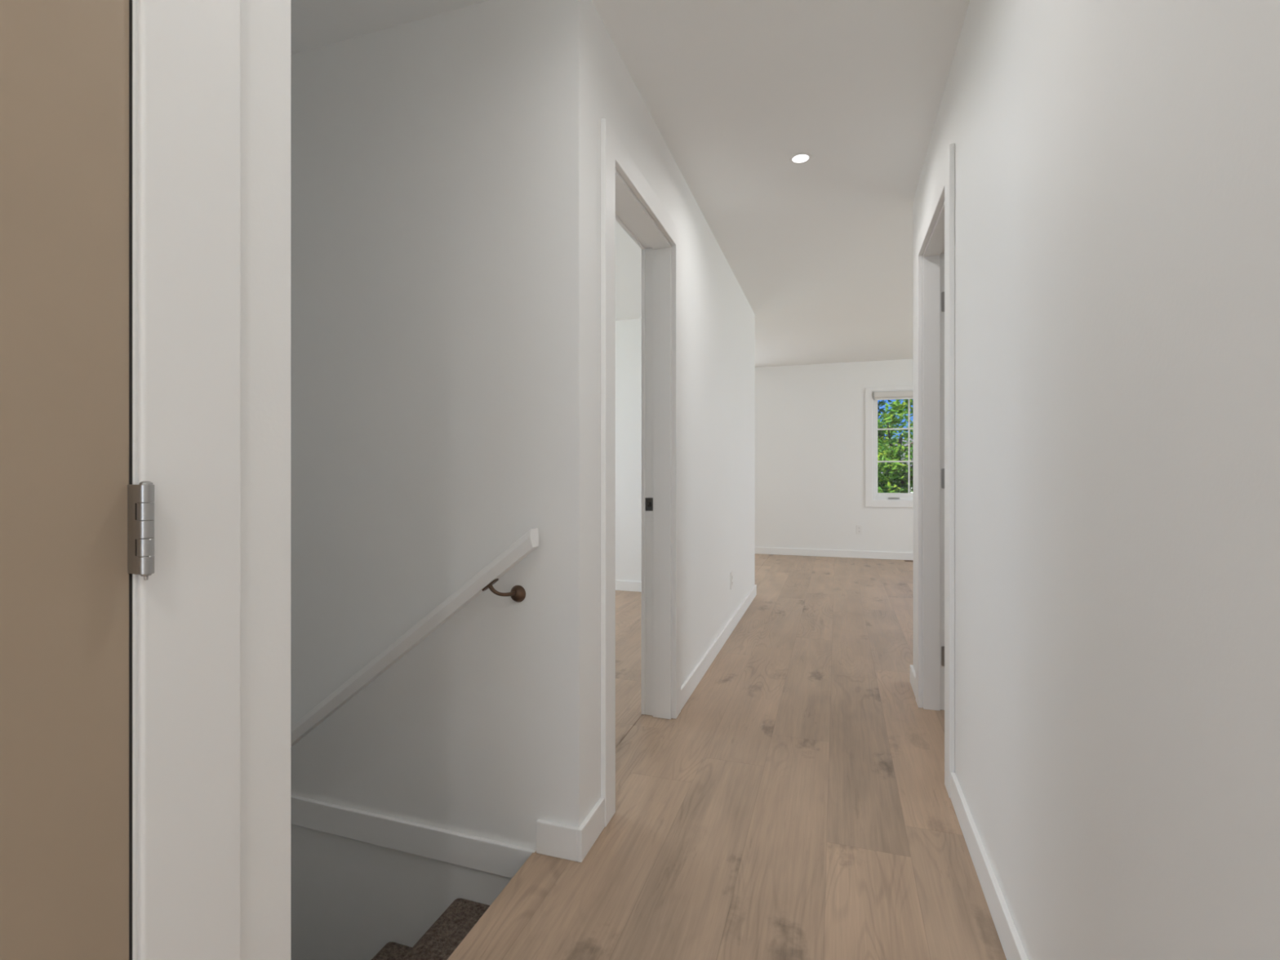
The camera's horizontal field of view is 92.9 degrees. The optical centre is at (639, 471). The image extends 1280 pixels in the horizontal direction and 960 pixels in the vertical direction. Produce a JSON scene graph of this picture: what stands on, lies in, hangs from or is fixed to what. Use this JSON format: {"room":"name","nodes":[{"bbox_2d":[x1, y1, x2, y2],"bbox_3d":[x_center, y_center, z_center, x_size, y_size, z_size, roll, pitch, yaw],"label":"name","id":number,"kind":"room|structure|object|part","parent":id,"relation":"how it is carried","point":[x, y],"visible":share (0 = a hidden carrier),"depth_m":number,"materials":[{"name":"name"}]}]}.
{"room":"home hallway","nodes":[
{"label":"home hallway","id":0,"kind":"room"},
{"bbox_2d":[290,0,537,959],"bbox_3d":[-1.731,1.300,2.242,3.325,5.330,0.120,0,0,18],"label":"wall","id":1,"kind":"structure","parent":0,"point":[414,144],"depth_m":1.85,"materials":[{"name":"paint"}]},
{"bbox_2d":[290,794,536,878],"bbox_3d":[-1.433,1.094,2.075,2.396,0.118,0.014,0,0,18],"label":"trim","id":2,"kind":"structure","parent":1,"relation":"attached to","point":[491,856],"depth_m":1.83,"materials":[{"name":"white paint"}]},
{"bbox_2d":[290,528,538,746],"bbox_3d":[-1.501,1.167,2.057,2.577,2.028,0.090,0,0,18],"label":"handrail","id":3,"kind":"object","parent":1,"relation":"attached to","point":[491,574],"visible":0.55,"depth_m":1.73,"materials":[{"name":"white paint"}]},
{"bbox_3d":[-0.414,0.312,1.683,0.045,0.036,0.024,0,0,18],"label":"saddle plate","id":4,"kind":"part","parent":3,"relation":"part of","materials":[{"name":"brown metal"}]},
{"bbox_3d":[-0.380,0.330,1.696,0.084,0.036,0.027,0,0,-30],"label":"bracket arm","id":5,"kind":"part","parent":3,"relation":"part of","materials":[{"name":"brown metal"}]},
{"bbox_2d":[240,0,755,959],"bbox_3d":[-0.038,-0.150,2.277,0.125,2.430,6.310,0,0,18],"label":"wall","id":6,"kind":"structure","parent":0,"point":[584,79],"depth_m":1.69,"materials":[{"name":"paint"}]},
{"bbox_2d":[0,0,240,959],"bbox_3d":[-0.654,-0.011,0.255,0.199,2.152,0.992,0,0,18],"label":"door","id":7,"kind":"structure","parent":6,"relation":"in","point":[120,120],"depth_m":0.60,"materials":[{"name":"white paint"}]},
{"bbox_3d":[-0.625,-0.011,0.245,0.009,2.152,0.992,0,0,18],"label":"casing","id":8,"kind":"part","parent":7,"relation":"part of","materials":[{"name":"white paint"}]},
{"bbox_2d":[536,797,604,862],"bbox_3d":[-0.198,1.020,1.760,0.139,0.089,0.174,0,0,18],"label":"baseboard","id":9,"kind":"structure","parent":6,"relation":"attached to","point":[566,842],"depth_m":1.68,"materials":[{"name":"white paint"}]},
{"bbox_2d":[600,117,680,826],"bbox_3d":[-0.394,0.002,2.401,0.912,2.127,0.925,0,0,18],"label":"door frame","id":10,"kind":"structure","parent":6,"relation":"in","point":[627,197],"depth_m":2.62,"materials":[{"name":"white paint"}]},
{"bbox_3d":[-0.103,0.002,2.306,0.017,2.127,0.925,0,0,18],"label":"casing","id":11,"kind":"part","parent":10,"relation":"part of","materials":[{"name":"white paint"}]},
{"bbox_3d":[0.041,0.142,2.660,0.036,0.057,0.002,0,0,18],"label":"strike plate","id":12,"kind":"part","parent":10,"relation":"part of","materials":[{"name":"black metal"}]},
{"bbox_2d":[680,584,756,710],"bbox_3d":[0.291,1.020,4.083,0.639,0.089,2.699,0,0,18],"label":"baseboard","id":13,"kind":"structure","parent":6,"relation":"attached to","point":[698,673],"depth_m":3.41,"materials":[{"name":"white paint"}]},
{"bbox_2d":[615,318,641,582],"bbox_3d":[-0.673,-0.150,5.715,3.200,2.430,0.160,0,0,18],"label":"wall","id":14,"kind":"structure","parent":0,"point":[628,332],"depth_m":5.45,"materials":[{"name":"paint"}]},
{"bbox_2d":[615,580,641,591],"bbox_3d":[-0.700,1.020,5.632,3.200,0.089,0.014,0,0,18],"label":"baseboard","id":15,"kind":"structure","parent":14,"relation":"attached to","point":[621,585],"depth_m":5.43,"materials":[{"name":"white paint"}]},
{"bbox_2d":[290,0,969,367],"bbox_3d":[0.616,-1.425,1.903,8.400,0.120,12.400,0,0,18],"label":"ceiling","id":16,"kind":"structure","parent":0,"point":[820,250],"depth_m":2.40,"materials":[{"name":"paint"}]},
{"bbox_2d":[789,152,812,164],"bbox_3d":[0.698,-1.361,2.643,0.096,0.008,0.096,0,0,18],"label":"recessed light","id":17,"kind":"object","parent":16,"relation":"in","point":[799,157],"visible":1,"depth_m":2.63,"materials":[{"name":"white plastic"}]},
{"bbox_2d":[447,553,1006,959],"bbox_3d":[0.616,1.077,1.903,8.000,0.024,12.000,0,0,18],"label":"floor","id":18,"kind":"structure","parent":0,"point":[797,805],"depth_m":1.89,"materials":[{"name":"brown wood"}]},
{"bbox_2d":[755,359,913,552],"bbox_3d":[2.488,1.300,7.687,8.320,5.330,0.160,0,0,18],"label":"wall","id":19,"kind":"structure","parent":0,"point":[810,419],"depth_m":7.68,"materials":[{"name":"paint"}]},
{"bbox_2d":[755,546,913,559],"bbox_3d":[2.462,1.020,7.604,8.000,0.089,0.014,0,0,18],"label":"baseboard","id":20,"kind":"structure","parent":19,"relation":"attached to","point":[758,550],"depth_m":7.60,"materials":[{"name":"white paint"}]},
{"bbox_2d":[856,524,862,534],"bbox_3d":[2.713,0.713,7.526,0.070,0.115,0.008,0,0,18],"label":"wall outlet","id":21,"kind":"object","parent":19,"relation":"attached to","point":[859,527],"visible":1,"depth_m":7.52,"materials":[{"name":"white plastic"}]},
{"bbox_2d":[865,386,913,507],"bbox_3d":[3.280,-0.304,7.406,1.010,1.469,0.148,0,0,18],"label":"window","id":22,"kind":"structure","parent":19,"relation":"in","point":[873,499],"depth_m":7.47,"materials":[{"name":"white paint"}]},
{"bbox_2d":[873,391,913,399],"bbox_3d":[3.263,-0.932,7.354,0.825,0.099,0.069,0,0,18],"label":"roller blind","id":23,"kind":"object","parent":22,"relation":"attached to","point":[893,395],"visible":0.55,"depth_m":7.39,"materials":[{"name":"white fabric"}]},
{"bbox_3d":[3.266,-0.893,7.361,0.790,0.020,0.018,0,0,18],"label":"rail","id":24,"kind":"part","parent":23,"relation":"part of","materials":[{"name":"white plastic"}]},
{"bbox_3d":[3.290,-0.323,7.436,0.826,1.321,0.085,0,0,18],"label":"frame","id":25,"kind":"part","parent":22,"relation":"part of","materials":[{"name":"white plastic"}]},
{"bbox_3d":[3.289,-0.325,7.433,0.776,1.256,0.050,0,0,18],"label":"sash","id":26,"kind":"part","parent":22,"relation":"part of","materials":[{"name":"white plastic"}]},
{"bbox_2d":[913,0,1279,959],"bbox_3d":[0.304,-0.150,-0.445,0.120,2.430,7.340,0,0,18],"label":"wall","id":27,"kind":"structure","parent":0,"point":[1117,162],"depth_m":0.82,"materials":[{"name":"paint"}]},
{"bbox_2d":[915,143,955,798],"bbox_3d":[1.545,-0.003,2.281,0.837,2.136,0.896,0,0,18],"label":"door frame","id":28,"kind":"structure","parent":27,"relation":"in","point":[935,240],"depth_m":2.72,"materials":[{"name":"white paint"}]},
{"bbox_2d":[950,772,1028,959],"bbox_3d":[0.064,1.020,-0.969,0.014,0.089,6.195,0,0,18],"label":"baseboard","id":29,"kind":"structure","parent":27,"relation":"attached to","point":[1012,946],"depth_m":1.50,"materials":[{"name":"white paint"}]},
{"bbox_3d":[3.144,-0.150,2.430,3.514,2.430,0.120,0,0,18],"label":"wall","id":30,"kind":"structure","parent":0,"visible":0},
{"bbox_2d":[910,664,915,697],"bbox_3d":[3.063,1.020,2.398,3.648,0.089,0.259,0,0,18],"label":"baseboard","id":31,"kind":"structure","parent":30,"relation":"attached to","point":[913,673],"depth_m":2.95,"materials":[{"name":"white paint"}]},
{"bbox_3d":[-1.893,3.540,1.744,3.325,0.850,0.928,0,0,18],"label":"floor","id":32,"kind":"structure","parent":0,"visible":0},
{"bbox_2d":[371,897,489,959],"bbox_3d":[-1.596,2.101,1.648,2.482,2.020,0.920,0,0,18],"label":"staircase","id":33,"kind":"structure","parent":32,"relation":"on","point":[451,928],"depth_m":1.68,"materials":[{"name":"brown carpet"}]},
{"label":"outside","id":34,"kind":"structure","parent":0,"visible":0},
{"bbox_3d":[4.619,3.990,14.271,80.000,0.050,90.000,0,0,18],"label":"ground","id":35,"kind":"structure","parent":34,"visible":0},
{"bbox_2d":[877,399,911,466],"bbox_3d":[4.626,-1.349,16.562,6.305,10.640,5.422,0,0,-27],"label":"leafy tree","id":36,"kind":"object","parent":35,"relation":"on","point":[882,403],"visible":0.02,"depth_m":17.23,"materials":[{"name":"green plant"}]},
{"bbox_2d":[877,399,913,493],"bbox_3d":[5.156,0.887,12.528,4.149,6.176,4.626,0,0,18],"label":"leafy tree","id":37,"kind":"object","parent":35,"relation":"on","point":[893,481],"visible":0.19,"depth_m":11.94,"materials":[{"name":"green plant"}]},
{"bbox_2d":[880,438,913,493],"bbox_3d":[13.129,1.015,35.691,16.000,5.900,9.200,0,0,18],"label":"house","id":38,"kind":"structure","parent":35,"relation":"on","point":[912,440],"depth_m":34.07,"materials":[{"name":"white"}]}
]}

